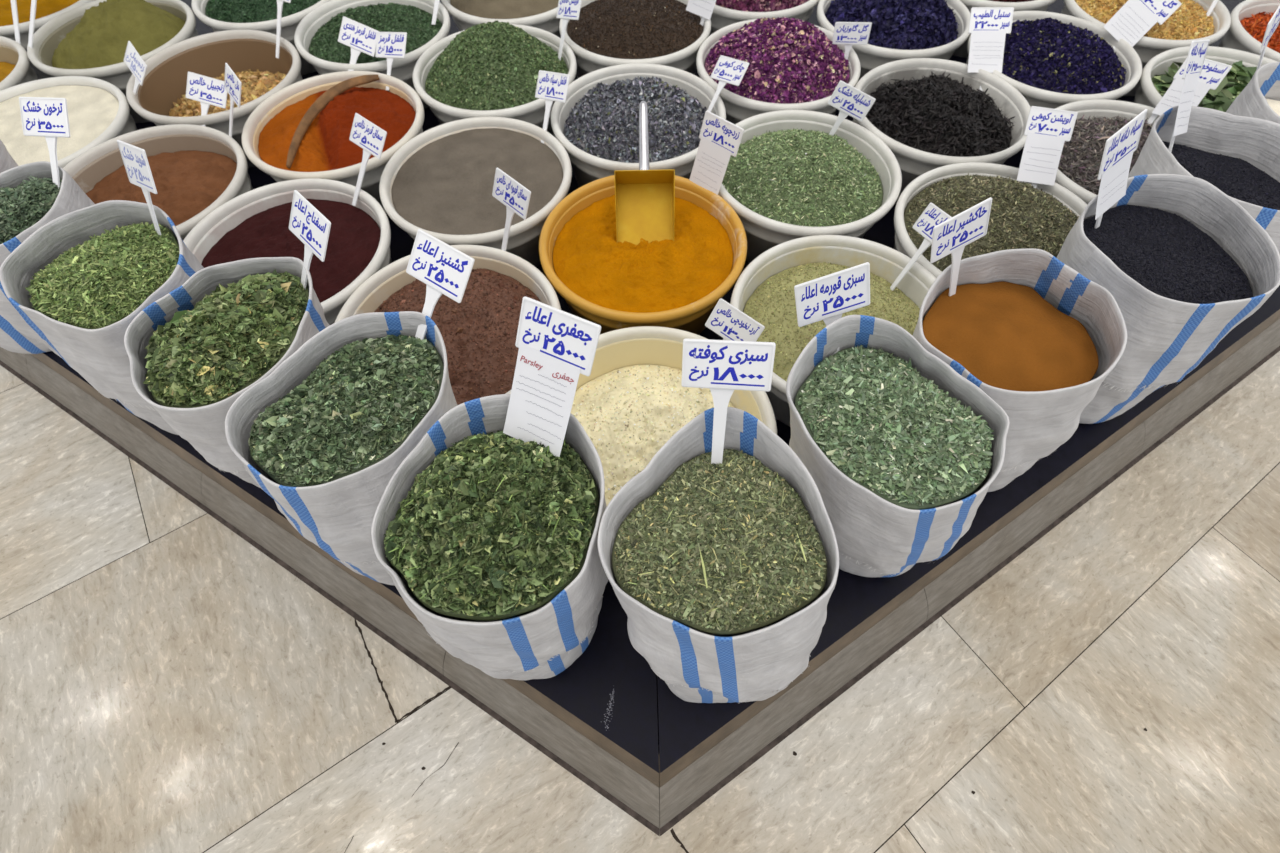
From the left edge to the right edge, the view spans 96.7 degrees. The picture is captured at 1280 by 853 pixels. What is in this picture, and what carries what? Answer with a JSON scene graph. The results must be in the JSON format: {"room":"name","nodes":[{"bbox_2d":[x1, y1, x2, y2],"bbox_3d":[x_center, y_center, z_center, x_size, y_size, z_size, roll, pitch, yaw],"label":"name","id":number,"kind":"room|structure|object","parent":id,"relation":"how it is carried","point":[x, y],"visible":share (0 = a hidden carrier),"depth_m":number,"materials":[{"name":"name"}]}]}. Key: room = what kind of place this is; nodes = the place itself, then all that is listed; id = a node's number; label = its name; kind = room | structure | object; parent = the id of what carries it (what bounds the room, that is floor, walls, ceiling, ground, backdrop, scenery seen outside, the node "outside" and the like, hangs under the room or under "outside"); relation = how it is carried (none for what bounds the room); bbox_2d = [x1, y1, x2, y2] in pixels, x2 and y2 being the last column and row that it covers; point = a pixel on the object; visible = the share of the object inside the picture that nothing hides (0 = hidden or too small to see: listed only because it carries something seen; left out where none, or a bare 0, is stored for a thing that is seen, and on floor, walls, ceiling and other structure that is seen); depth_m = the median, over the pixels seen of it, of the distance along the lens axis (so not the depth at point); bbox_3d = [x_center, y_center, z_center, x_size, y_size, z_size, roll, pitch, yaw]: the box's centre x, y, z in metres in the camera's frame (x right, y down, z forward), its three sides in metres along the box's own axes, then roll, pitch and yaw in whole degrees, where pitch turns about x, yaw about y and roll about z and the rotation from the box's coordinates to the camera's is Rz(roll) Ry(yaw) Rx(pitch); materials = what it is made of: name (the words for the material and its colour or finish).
{"room":"covered market","nodes":[
{"label":"covered market","id":0,"kind":"room"},
{"bbox_2d":[0,351,1279,852],"bbox_3d":[0.941,-0.293,1.359,14.022,0.004,13.215,-1,60,0],"label":"floor","id":1,"kind":"structure","parent":0,"point":[167,685],"depth_m":0.93,"materials":[{"name":"tile"}]},
{"bbox_2d":[0,0,1279,835],"bbox_3d":[0.004,-0.755,1.564,5.878,0.120,3.083,-1,60,0],"label":"display platform","id":2,"kind":"object","parent":1,"relation":"on","point":[604,719],"visible":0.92,"depth_m":0.95,"materials":[{"name":"grey"}]},
{"bbox_2d":[0,36,37,90],"bbox_3d":[-1.724,-0.815,1.456,0.398,0.160,0.398,-1,60,0],"label":"plastic tub","id":3,"kind":"object","parent":2,"relation":"on","point":[11,51],"visible":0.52,"depth_m":1.44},
{"bbox_2d":[0,139,51,353],"bbox_3d":[-1.226,-0.356,1.064,0.242,0.371,0.284,-1,60,0],"label":"woven sack","id":4,"kind":"object","parent":2,"relation":"on","point":[12,340],"visible":0.16,"depth_m":1.11,"materials":[{"name":"fabric"}]},
{"bbox_2d":[0,161,93,357],"bbox_3d":[-1.008,-0.259,1.010,0.235,0.364,0.232,-1,60,0],"label":"woven sack","id":5,"kind":"object","parent":2,"relation":"on","point":[70,198],"visible":0.16,"depth_m":0.90,"materials":[{"name":"fabric"}]},
{"bbox_2d":[0,175,61,243],"bbox_3d":[-0.960,-0.320,0.881,0.116,0.079,0.179,32,65,17],"label":"dried tarragon","id":6,"kind":"object","parent":5,"relation":"in","point":[22,206],"visible":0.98,"depth_m":0.86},
{"bbox_2d":[19,97,69,186],"bbox_3d":[-0.922,-0.423,0.885,0.092,0.116,0.124,10,61,6],"label":"price sign","id":7,"kind":"object","parent":6,"relation":"in","point":[47,117],"visible":1,"depth_m":0.87,"materials":[{"name":"white plastic"}]},
{"bbox_2d":[0,0,95,79],"bbox_3d":[-1.726,-1.176,1.663,0.398,0.160,0.398,-1,60,0],"label":"plastic tub","id":8,"kind":"object","parent":2,"relation":"on","point":[5,31],"visible":0.19,"depth_m":1.53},
{"bbox_2d":[0,0,78,25],"bbox_3d":[-1.727,-1.196,1.627,0.354,0.083,0.354,-37,66,-18],"label":"powder","id":9,"kind":"object","parent":8,"relation":"in","point":[44,8],"visible":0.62,"depth_m":1.57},
{"bbox_2d":[0,76,136,167],"bbox_3d":[-1.379,-0.643,1.353,0.398,0.160,0.398,-1,60,0],"label":"plastic tub","id":10,"kind":"object","parent":2,"relation":"on","point":[123,123],"visible":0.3,"depth_m":1.35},
{"bbox_2d":[0,85,118,165],"bbox_3d":[-1.379,-0.665,1.313,0.360,0.059,0.360,-19,62,-10],"label":"powder","id":11,"kind":"object","parent":10,"relation":"in","point":[91,110],"visible":0.55,"depth_m":1.30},
{"bbox_2d":[0,200,203,434],"bbox_3d":[-0.797,-0.153,0.942,0.277,0.372,0.242,-1,60,0],"label":"woven sack","id":12,"kind":"object","parent":2,"relation":"on","point":[100,356],"visible":0.48,"depth_m":0.82,"materials":[{"name":"fabric"}]},
{"bbox_2d":[25,222,178,328],"bbox_3d":[-0.761,-0.223,0.825,0.185,0.082,0.202,21,63,12],"label":"herb","id":13,"kind":"object","parent":12,"relation":"in","point":[96,283],"visible":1,"depth_m":0.79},
{"bbox_2d":[117,140,160,234],"bbox_3d":[-0.718,-0.332,0.823,0.095,0.138,0.070,30,65,17],"label":"price sign","id":14,"kind":"object","parent":13,"relation":"in","point":[135,160],"visible":1,"depth_m":0.80,"materials":[{"name":"white plastic"}]},
{"bbox_2d":[27,0,198,122],"bbox_3d":[-1.384,-0.999,1.557,0.398,0.160,0.398,-1,60,0],"label":"plastic tub","id":15,"kind":"object","parent":2,"relation":"on","point":[46,39],"visible":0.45,"depth_m":1.49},
{"bbox_2d":[52,0,185,68],"bbox_3d":[-1.384,-1.027,1.508,0.348,0.144,0.348,40,68,21],"label":"powder","id":16,"kind":"object","parent":15,"relation":"in","point":[101,37],"visible":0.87,"depth_m":1.46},
{"bbox_2d":[63,124,252,239],"bbox_3d":[-1.032,-0.471,1.251,0.398,0.160,0.398,-1,60,0],"label":"plastic tub","id":17,"kind":"object","parent":2,"relation":"on","point":[90,167],"visible":0.32,"depth_m":1.26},
{"bbox_2d":[86,150,236,225],"bbox_3d":[-1.032,-0.484,1.229,0.346,0.091,0.346,34,66,18],"label":"powder","id":18,"kind":"object","parent":17,"relation":"in","point":[188,182],"visible":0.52,"depth_m":1.22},
{"bbox_2d":[126,30,302,167],"bbox_3d":[-1.038,-0.826,1.454,0.398,0.160,0.398,-1,60,0],"label":"plastic tub","id":19,"kind":"object","parent":2,"relation":"on","point":[165,79],"visible":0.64,"depth_m":1.46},
{"bbox_2d":[186,72,226,125],"bbox_3d":[-0.983,-0.732,1.290,0.094,0.087,0.090,10,61,6],"label":"price sign","id":20,"kind":"object","parent":19,"relation":"in","point":[208,91],"visible":0.97,"depth_m":1.29,"materials":[{"name":"white plastic"}]},
{"bbox_2d":[169,69,285,116],"bbox_3d":[-1.038,-0.827,1.454,0.329,0.082,0.329,-23,62,-12],"label":"ginger root","id":21,"kind":"object","parent":19,"relation":"in","point":[256,84],"visible":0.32,"depth_m":1.44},
{"bbox_2d":[124,257,329,487],"bbox_3d":[-0.581,-0.052,0.883,0.278,0.369,0.250,-1,60,0],"label":"woven sack","id":22,"kind":"object","parent":2,"relation":"on","point":[203,427],"visible":0.36,"depth_m":0.76,"materials":[{"name":"fabric"}]},
{"bbox_2d":[143,269,308,407],"bbox_3d":[-0.548,-0.119,0.754,0.191,0.089,0.224,-1,60,0],"label":"spinach","id":23,"kind":"object","parent":22,"relation":"in","point":[208,353],"visible":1,"depth_m":0.72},
{"bbox_2d":[289,190,330,288],"bbox_3d":[-0.456,-0.235,0.776,0.090,0.114,0.084,40,68,21],"label":"price sign","id":24,"kind":"object","parent":23,"relation":"in","point":[306,223],"visible":1,"depth_m":0.76,"materials":[{"name":"white plastic"}]},
{"bbox_2d":[192,0,330,74],"bbox_3d":[-1.046,-1.186,1.661,0.398,0.160,0.398,-1,60,0],"label":"plastic tub","id":25,"kind":"object","parent":2,"relation":"on","point":[289,24],"visible":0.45,"depth_m":1.53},
{"bbox_2d":[205,0,320,22],"bbox_3d":[-1.046,-1.209,1.621,0.355,0.089,0.355,-1,60,0],"label":"dried herbs","id":26,"kind":"object","parent":25,"relation":"in","point":[232,11],"visible":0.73,"depth_m":1.55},
{"bbox_2d":[183,178,391,324],"bbox_3d":[-0.682,-0.306,1.152,0.398,0.160,0.398,-1,60,0],"label":"plastic tub","id":27,"kind":"object","parent":2,"relation":"on","point":[230,214],"visible":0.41,"depth_m":1.15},
{"bbox_2d":[201,199,380,302],"bbox_3d":[-0.682,-0.321,1.127,0.351,0.075,0.351,-34,65,-17],"label":"ground sumac","id":28,"kind":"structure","parent":27,"relation":"in","point":[354,235],"depth_m":1.12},
{"bbox_2d":[349,113,386,206],"bbox_3d":[-0.554,-0.525,1.135,0.084,0.132,0.114,39,68,20],"label":"price sign","id":29,"kind":"object","parent":28,"relation":"on","point":[367,135],"visible":1,"depth_m":1.11,"materials":[{"name":"white plastic"}]},
{"bbox_2d":[242,71,423,214],"bbox_3d":[-0.692,-0.655,1.352,0.398,0.160,0.398,-1,60,0],"label":"plastic tub","id":30,"kind":"object","parent":2,"relation":"on","point":[291,94],"visible":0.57,"depth_m":1.29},
{"bbox_2d":[258,87,415,171],"bbox_3d":[-0.692,-0.677,1.315,0.354,0.087,0.354,-30,64,-15],"label":"ground spice","id":31,"kind":"object","parent":30,"relation":"in","point":[326,145],"visible":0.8,"depth_m":1.29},
{"bbox_2d":[286,74,379,168],"bbox_3d":[-0.724,-0.710,1.299,0.078,0.022,0.350,18,62,11],"label":"divider","id":32,"kind":"object","parent":31,"relation":"on","point":[325,98],"visible":1,"depth_m":1.31,"materials":[{"name":"brown wood"}]},
{"bbox_2d":[225,311,456,585],"bbox_3d":[-0.362,0.060,0.815,0.278,0.372,0.241,-15,61,-8],"label":"woven sack","id":33,"kind":"object","parent":2,"relation":"on","point":[337,516],"visible":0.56,"depth_m":0.70,"materials":[{"name":"fabric"}]},
{"bbox_2d":[248,334,443,486],"bbox_3d":[-0.347,-0.025,0.703,0.170,0.080,0.246,31,65,17],"label":"dried coriander","id":34,"kind":"object","parent":33,"relation":"in","point":[358,406],"visible":1,"depth_m":0.67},
{"bbox_2d":[406,229,474,339],"bbox_3d":[-0.270,-0.162,0.730,0.094,0.112,0.108,30,65,16],"label":"price sign","id":35,"kind":"object","parent":34,"relation":"in","point":[444,269],"visible":1,"depth_m":0.71,"materials":[{"name":"white plastic"}]},
{"bbox_2d":[294,0,449,108],"bbox_3d":[-0.700,-1.013,1.558,0.398,0.160,0.398,-1,60,0],"label":"plastic tub","id":36,"kind":"object","parent":2,"relation":"on","point":[402,69],"visible":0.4,"depth_m":1.48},
{"bbox_2d":[338,16,378,70],"bbox_3d":[-0.688,-0.911,1.382,0.098,0.101,0.095,15,61,9],"label":"price sign","id":37,"kind":"object","parent":36,"relation":"in","point":[360,37],"visible":1,"depth_m":1.38,"materials":[{"name":"white plastic"}]},
{"bbox_2d":[309,3,442,63],"bbox_3d":[-0.701,-1.035,1.520,0.353,0.096,0.353,-1,60,0],"label":"dried herbs","id":38,"kind":"object","parent":36,"relation":"in","point":[416,22],"visible":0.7,"depth_m":1.49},
{"bbox_2d":[335,245,560,393],"bbox_3d":[-0.334,-0.137,1.051,0.398,0.160,0.398,-1,60,0],"label":"plastic tub","id":39,"kind":"object","parent":2,"relation":"on","point":[381,285],"visible":0.19,"depth_m":1.06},
{"bbox_2d":[375,268,540,404],"bbox_3d":[-0.334,-0.158,1.014,0.349,0.113,0.349,-1,60,0],"label":"powder","id":40,"kind":"object","parent":39,"relation":"in","point":[479,332],"visible":0.49,"depth_m":0.97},
{"bbox_2d":[492,168,530,250],"bbox_3d":[-0.242,-0.358,1.040,0.089,0.182,0.075,37,67,19],"label":"price sign","id":41,"kind":"object","parent":39,"relation":"in","point":[516,198],"visible":1,"depth_m":1.00,"materials":[{"name":"white plastic"}]},
{"bbox_2d":[379,117,571,266],"bbox_3d":[-0.342,-0.490,1.254,0.398,0.160,0.398,-1,60,0],"label":"plastic tub","id":42,"kind":"object","parent":2,"relation":"on","point":[523,240],"visible":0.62,"depth_m":1.19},
{"bbox_2d":[392,128,562,234],"bbox_3d":[-0.342,-0.510,1.219,0.364,0.060,0.364,-1,60,0],"label":"ground spice","id":43,"kind":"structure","parent":42,"relation":"in","point":[445,187],"depth_m":1.20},
{"bbox_2d":[535,70,569,142],"bbox_3d":[-0.205,-0.692,1.240,0.092,0.124,0.096,30,65,16],"label":"price sign","id":44,"kind":"object","parent":43,"relation":"on","point":[551,86],"visible":1,"depth_m":1.23,"materials":[{"name":"white plastic"}]},
{"bbox_2d":[371,394,608,679],"bbox_3d":[-0.161,0.172,0.745,0.252,0.378,0.276,18,62,11],"label":"woven sack","id":45,"kind":"object","parent":2,"relation":"on","point":[541,642],"visible":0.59,"depth_m":0.64,"materials":[{"name":"fabric"}]},
{"bbox_2d":[383,430,598,620],"bbox_3d":[-0.162,0.095,0.623,0.231,0.106,0.221,-1,60,0],"label":"parsley","id":46,"kind":"object","parent":45,"relation":"in","point":[497,525],"visible":0.98,"depth_m":0.59,"materials":[{"name":"food"}]},
{"bbox_2d":[503,296,600,456],"bbox_3d":[-0.101,-0.040,0.619,0.091,0.153,0.103,23,63,13],"label":"price sign","id":47,"kind":"object","parent":46,"relation":"in","point":[555,346],"visible":1,"depth_m":0.60,"materials":[{"name":"white plastic"}]},
{"bbox_2d":[413,24,576,137],"bbox_3d":[-0.354,-0.841,1.456,0.398,0.160,0.398,-1,60,0],"label":"plastic tub","id":48,"kind":"object","parent":2,"relation":"on","point":[533,112],"visible":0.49,"depth_m":1.37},
{"bbox_2d":[425,20,568,109],"bbox_3d":[-0.354,-0.881,1.387,0.354,0.159,0.354,27,64,15],"label":"herb","id":49,"kind":"object","parent":48,"relation":"in","point":[496,65],"visible":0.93,"depth_m":1.32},
{"bbox_2d":[441,0,560,37],"bbox_3d":[-0.358,-1.194,1.658,0.398,0.160,0.398,-1,60,0],"label":"plastic tub","id":50,"kind":"object","parent":2,"relation":"on","point":[547,21],"visible":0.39,"depth_m":1.52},
{"bbox_2d":[450,0,558,18],"bbox_3d":[-0.359,-1.217,1.619,0.355,0.086,0.355,-19,62,-10],"label":"powder","id":51,"kind":"object","parent":50,"relation":"in","point":[491,9],"visible":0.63,"depth_m":1.55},
{"bbox_2d":[559,0,710,77],"bbox_3d":[-0.012,-1.023,1.556,0.398,0.160,0.398,-1,60,0],"label":"plastic tub","id":52,"kind":"object","parent":2,"relation":"on","point":[587,62],"visible":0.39,"depth_m":1.43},
{"bbox_2d":[567,0,703,58],"bbox_3d":[-0.013,-1.051,1.507,0.360,0.085,0.360,-1,60,0],"label":"spice","id":53,"kind":"object","parent":52,"relation":"in","point":[621,29],"visible":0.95,"depth_m":1.46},
{"bbox_2d":[551,63,725,187],"bbox_3d":[-0.003,-0.676,1.357,0.398,0.160,0.398,-1,60,0],"label":"plastic tub","id":54,"kind":"object","parent":2,"relation":"on","point":[587,168],"visible":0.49,"depth_m":1.33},
{"bbox_2d":[564,76,706,162],"bbox_3d":[-0.004,-0.702,1.312,0.349,0.135,0.349,-1,60,0],"label":"dried lavender","id":55,"kind":"object","parent":54,"relation":"in","point":[604,123],"visible":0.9,"depth_m":1.26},
{"bbox_2d":[539,175,746,334],"bbox_3d":[0.006,-0.321,1.153,0.398,0.160,0.398,-1,60,0],"label":"plastic tub","id":56,"kind":"object","parent":2,"relation":"on","point":[693,317],"visible":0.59,"depth_m":1.08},
{"bbox_2d":[553,195,732,312],"bbox_3d":[0.006,-0.336,1.127,0.352,0.072,0.352,-15,61,-8],"label":"powder","id":57,"kind":"object","parent":56,"relation":"in","point":[589,260],"visible":0.88,"depth_m":1.09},
{"bbox_2d":[614,101,674,244],"bbox_3d":[0.009,-0.476,1.100,0.113,0.186,0.219,-1,60,0],"label":"metal scoop","id":58,"kind":"object","parent":57,"relation":"on","point":[644,197],"visible":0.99,"depth_m":1.12,"materials":[{"name":"metal"}]},
{"bbox_2d":[689,111,743,194],"bbox_3d":[0.143,-0.510,1.127,0.089,0.184,0.048,36,67,19],"label":"price sign","id":59,"kind":"object","parent":57,"relation":"in","point":[720,138],"visible":1,"depth_m":1.10,"materials":[{"name":"white plastic"}]},
{"bbox_2d":[576,326,776,434],"bbox_3d":[0.014,0.036,0.948,0.398,0.160,0.398,-1,60,0],"label":"plastic tub","id":60,"kind":"object","parent":2,"relation":"on","point":[642,345],"visible":0.14,"depth_m":0.98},
{"bbox_2d":[571,364,734,505],"bbox_3d":[0.013,0.026,0.930,0.336,0.131,0.336,40,68,21],"label":"flour","id":61,"kind":"object","parent":60,"relation":"in","point":[628,414],"visible":0.44,"depth_m":0.91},
{"bbox_2d":[701,298,764,388],"bbox_3d":[0.134,-0.120,0.919,0.089,0.139,0.077,31,65,17],"label":"price sign","id":62,"kind":"object","parent":61,"relation":"on","point":[725,320],"visible":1,"depth_m":0.89,"materials":[{"name":"white plastic"}]},
{"bbox_2d":[597,407,838,703],"bbox_3d":[0.102,0.210,0.720,0.271,0.379,0.253,40,68,21],"label":"woven sack","id":63,"kind":"object","parent":2,"relation":"on","point":[698,666],"visible":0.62,"depth_m":0.63,"materials":[{"name":"fabric"}]},
{"bbox_2d":[612,449,826,633],"bbox_3d":[0.091,0.130,0.613,0.220,0.082,0.203,-41,67,-20],"label":"herb","id":64,"kind":"object","parent":63,"relation":"in","point":[728,547],"visible":0.98,"depth_m":0.59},
{"bbox_2d":[681,339,775,463],"bbox_3d":[0.087,-0.011,0.617,0.096,0.153,0.093,5,60,4],"label":"price sign","id":65,"kind":"object","parent":64,"relation":"in","point":[724,367],"visible":1,"depth_m":0.59,"materials":[{"name":"white plastic"}]},
{"bbox_2d":[709,0,819,35],"bbox_3d":[0.320,-1.217,1.664,0.398,0.160,0.398,-1,60,0],"label":"plastic tub","id":66,"kind":"object","parent":2,"relation":"on","point":[721,17],"visible":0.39,"depth_m":1.52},
{"bbox_2d":[696,19,860,123],"bbox_3d":[0.338,-0.858,1.458,0.398,0.160,0.398,-1,60,0],"label":"plastic tub","id":67,"kind":"object","parent":2,"relation":"on","point":[738,108],"visible":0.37,"depth_m":1.35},
{"bbox_2d":[704,17,849,103],"bbox_3d":[0.338,-0.897,1.390,0.357,0.145,0.357,-1,60,0],"label":"dried flowers","id":68,"kind":"object","parent":67,"relation":"in","point":[791,61],"visible":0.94,"depth_m":1.32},
{"bbox_2d":[718,110,901,262],"bbox_3d":[0.345,-0.507,1.256,0.398,0.160,0.398,-1,60,0],"label":"plastic tub","id":69,"kind":"object","parent":2,"relation":"on","point":[763,233],"visible":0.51,"depth_m":1.21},
{"bbox_2d":[722,128,882,226],"bbox_3d":[0.344,-0.532,1.211,0.350,0.127,0.350,-1,60,0],"label":"herb","id":70,"kind":"object","parent":69,"relation":"in","point":[810,178],"visible":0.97,"depth_m":1.16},
{"bbox_2d":[828,80,875,135],"bbox_3d":[0.442,-0.664,1.215,0.093,0.119,0.032,18,62,11],"label":"price sign","id":71,"kind":"object","parent":70,"relation":"on","point":[846,98],"visible":1,"depth_m":1.20,"materials":[{"name":"white plastic"}]},
{"bbox_2d":[730,235,935,425],"bbox_3d":[0.357,-0.157,1.055,0.398,0.160,0.398,-1,60,0],"label":"plastic tub","id":72,"kind":"object","parent":2,"relation":"on","point":[886,262],"visible":0.28,"depth_m":1.07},
{"bbox_2d":[743,262,919,381],"bbox_3d":[0.357,-0.174,1.023,0.346,0.116,0.346,7,60,4],"label":"dried herbs","id":73,"kind":"object","parent":72,"relation":"in","point":[772,304],"visible":0.41,"depth_m":1.01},
{"bbox_2d":[890,203,951,289],"bbox_3d":[0.507,-0.317,1.023,0.058,0.149,0.119,21,62,12],"label":"price sign","id":74,"kind":"object","parent":73,"relation":"on","point":[932,216],"visible":0.65,"depth_m":1.01,"materials":[{"name":"white plastic"}]},
{"bbox_2d":[817,0,969,82],"bbox_3d":[0.671,-1.052,1.565,0.398,0.160,0.398,-1,60,0],"label":"plastic tub","id":75,"kind":"object","parent":2,"relation":"on","point":[870,57],"visible":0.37,"depth_m":1.45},
{"bbox_2d":[825,0,958,49],"bbox_3d":[0.670,-1.085,1.508,0.352,0.144,0.352,-1,60,0],"label":"dried flowers","id":76,"kind":"object","parent":75,"relation":"in","point":[896,24],"visible":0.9,"depth_m":1.44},
{"bbox_2d":[786,315,1009,576],"bbox_3d":[0.329,0.063,0.803,0.308,0.377,0.252,-1,60,0],"label":"woven sack","id":77,"kind":"object","parent":2,"relation":"on","point":[876,536],"visible":0.58,"depth_m":0.70,"materials":[{"name":"fabric"}]},
{"bbox_2d":[794,262,869,354],"bbox_3d":[0.239,-0.138,0.712,0.100,0.119,0.047,-13,61,-7],"label":"price sign","id":78,"kind":"object","parent":77,"relation":"in","point":[826,298],"visible":1,"depth_m":0.69,"materials":[{"name":"white plastic"}]},
{"bbox_2d":[795,344,993,508],"bbox_3d":[0.298,0.001,0.688,0.188,0.077,0.233,-37,66,-19],"label":"herb","id":79,"kind":"object","parent":77,"relation":"in","point":[885,426],"visible":1,"depth_m":0.66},
{"bbox_2d":[853,58,1030,203],"bbox_3d":[0.686,-0.689,1.357,0.398,0.160,0.398,-1,60,0],"label":"plastic tub","id":80,"kind":"object","parent":2,"relation":"on","point":[913,163],"visible":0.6,"depth_m":1.33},
{"bbox_2d":[866,70,1014,156],"bbox_3d":[0.685,-0.710,1.320,0.346,0.129,0.346,27,64,15],"label":"dried leaves","id":81,"kind":"object","parent":80,"relation":"in","point":[931,114],"visible":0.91,"depth_m":1.28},
{"bbox_2d":[968,7,1013,90],"bbox_3d":[0.827,-0.895,1.356,0.096,0.123,0.147,2,60,2],"label":"price sign","id":82,"kind":"object","parent":81,"relation":"in","point":[989,27],"visible":1,"depth_m":1.35,"materials":[{"name":"white plastic"}]},
{"bbox_2d":[893,162,1086,277],"bbox_3d":[0.696,-0.343,1.158,0.398,0.160,0.398,-1,60,0],"label":"plastic tub","id":83,"kind":"object","parent":2,"relation":"on","point":[903,243],"visible":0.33,"depth_m":1.15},
{"bbox_2d":[904,173,1078,271],"bbox_3d":[0.695,-0.377,1.098,0.357,0.125,0.357,20,62,12],"label":"herb","id":84,"kind":"object","parent":83,"relation":"in","point":[1022,216],"visible":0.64,"depth_m":1.06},
{"bbox_2d":[1017,106,1077,187],"bbox_3d":[0.800,-0.540,1.132,0.090,0.120,0.132,9,61,6],"label":"price sign","id":85,"kind":"object","parent":84,"relation":"on","point":[1047,130],"visible":0.99,"depth_m":1.12,"materials":[{"name":"white plastic"}]},
{"bbox_2d":[912,248,1126,491],"bbox_3d":[0.521,-0.057,0.873,0.301,0.372,0.238,-1,60,0],"label":"woven sack","id":86,"kind":"object","parent":2,"relation":"on","point":[1041,422],"visible":0.4,"depth_m":0.77,"materials":[{"name":"fabric"}]},
{"bbox_2d":[922,281,1098,391],"bbox_3d":[0.492,-0.115,0.777,0.228,0.057,0.200,-1,60,0],"label":"seed","id":87,"kind":"object","parent":86,"relation":"in","point":[1006,335],"visible":0.97,"depth_m":0.75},
{"bbox_2d":[930,197,991,295],"bbox_3d":[0.412,-0.221,0.749,0.091,0.139,0.039,-23,62,-12],"label":"price sign","id":88,"kind":"object","parent":87,"relation":"in","point":[951,236],"visible":1,"depth_m":0.72,"materials":[{"name":"white plastic"}]},
{"bbox_2d":[966,11,1141,147],"bbox_3d":[1.019,-0.883,1.465,0.398,0.160,0.398,-1,60,0],"label":"plastic tub","id":89,"kind":"object","parent":2,"relation":"on","point":[1126,54],"visible":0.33,"depth_m":1.36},
{"bbox_2d":[1002,17,1126,93],"bbox_3d":[1.018,-0.915,1.410,0.354,0.127,0.354,-1,60,0],"label":"dried flowers","id":90,"kind":"object","parent":89,"relation":"in","point":[1049,54],"visible":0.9,"depth_m":1.35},
{"bbox_2d":[1103,0,1181,50],"bbox_3d":[1.232,-1.011,1.411,0.159,0.133,0.097,-33,65,-17],"label":"price sign","id":91,"kind":"object","parent":90,"relation":"in","point":[1134,19],"visible":0.99,"depth_m":1.41,"materials":[{"name":"white plastic"}]},
{"bbox_2d":[1055,99,1159,204],"bbox_3d":[1.043,-0.535,1.265,0.398,0.160,0.398,-1,60,0],"label":"plastic tub","id":92,"kind":"object","parent":2,"relation":"on","point":[1101,108],"visible":0.1,"depth_m":1.29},
{"bbox_2d":[1058,115,1152,194],"bbox_3d":[1.043,-0.561,1.219,0.351,0.121,0.351,-1,60,0],"label":"dried thyme","id":93,"kind":"object","parent":92,"relation":"in","point":[1081,157],"visible":0.2,"depth_m":1.20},
{"bbox_2d":[1148,59,1231,123],"bbox_3d":[1.174,-0.709,1.229,0.081,0.122,0.091,32,65,17],"label":"price sign","id":94,"kind":"object","parent":93,"relation":"on","point":[1213,73],"visible":0.59,"depth_m":1.21,"materials":[{"name":"white plastic"}]},
{"bbox_2d":[1061,0,1230,95],"bbox_3d":[1.346,-1.084,1.577,0.398,0.160,0.398,-1,60,0],"label":"plastic tub","id":95,"kind":"object","parent":2,"relation":"on","point":[1147,48],"visible":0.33,"depth_m":1.46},
{"bbox_2d":[1075,0,1214,39],"bbox_3d":[1.345,-1.111,1.529,0.355,0.105,0.355,-1,60,0],"label":"grain","id":96,"kind":"object","parent":95,"relation":"in","point":[1190,21],"visible":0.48,"depth_m":1.47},
{"bbox_2d":[1057,174,1279,423],"bbox_3d":[0.785,-0.185,0.942,0.283,0.375,0.248,-1,60,0],"label":"woven sack","id":97,"kind":"object","parent":2,"relation":"on","point":[1167,339],"visible":0.59,"depth_m":0.83,"materials":[{"name":"fabric"}]},
{"bbox_2d":[1083,205,1252,303],"bbox_3d":[0.756,-0.244,0.842,0.208,0.054,0.218,-1,60,0],"label":"seed","id":98,"kind":"object","parent":97,"relation":"in","point":[1162,251],"visible":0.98,"depth_m":0.82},
{"bbox_2d":[1095,109,1147,228],"bbox_3d":[0.670,-0.349,0.809,0.093,0.152,0.060,-34,65,-18],"label":"price sign","id":99,"kind":"object","parent":98,"relation":"in","point":[1119,148],"visible":1,"depth_m":0.79,"materials":[{"name":"white plastic"}]},
{"bbox_2d":[1128,106,1279,253],"bbox_3d":[0.948,-0.324,1.022,0.205,0.371,0.300,-39,67,-20],"label":"woven sack","id":100,"kind":"object","parent":2,"relation":"on","point":[1256,141],"visible":0.18,"depth_m":0.93,"materials":[{"name":"fabric"}]},
{"bbox_2d":[1162,141,1279,209],"bbox_3d":[0.945,-0.384,0.931,0.238,0.052,0.166,25,63,14],"label":"seed","id":101,"kind":"object","parent":100,"relation":"in","point":[1237,178],"visible":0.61,"depth_m":0.92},
{"bbox_2d":[1168,39,1209,151],"bbox_3d":[0.869,-0.523,0.913,0.074,0.160,0.116,-9,60,-5],"label":"price sign","id":102,"kind":"object","parent":101,"relation":"in","point":[1194,63],"visible":1,"depth_m":0.90,"materials":[{"name":"white plastic"}]},
{"bbox_2d":[1133,46,1276,107],"bbox_3d":[1.376,-0.729,1.372,0.398,0.160,0.398,-1,60,0],"label":"plastic tub","id":103,"kind":"object","parent":2,"relation":"on","point":[1146,94],"visible":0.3,"depth_m":1.39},
{"bbox_2d":[1151,61,1256,111],"bbox_3d":[1.375,-0.749,1.337,0.347,0.121,0.347,-1,60,0],"label":"bay leaves","id":104,"kind":"object","parent":103,"relation":"in","point":[1239,75],"visible":0.24,"depth_m":1.33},
{"bbox_2d":[1218,0,1279,61],"bbox_3d":[1.714,-0.951,1.496,0.398,0.160,0.398,-1,60,0],"label":"plastic tub","id":105,"kind":"object","parent":2,"relation":"on","point":[1236,37],"visible":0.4,"depth_m":1.47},
{"bbox_2d":[1226,62,1279,123],"bbox_3d":[1.177,-0.442,1.090,0.230,0.366,0.256,-1,60,0],"label":"woven sack","id":106,"kind":"object","parent":2,"relation":"on","point":[1264,84],"visible":0.15,"depth_m":1.01,"materials":[{"name":"fabric"}]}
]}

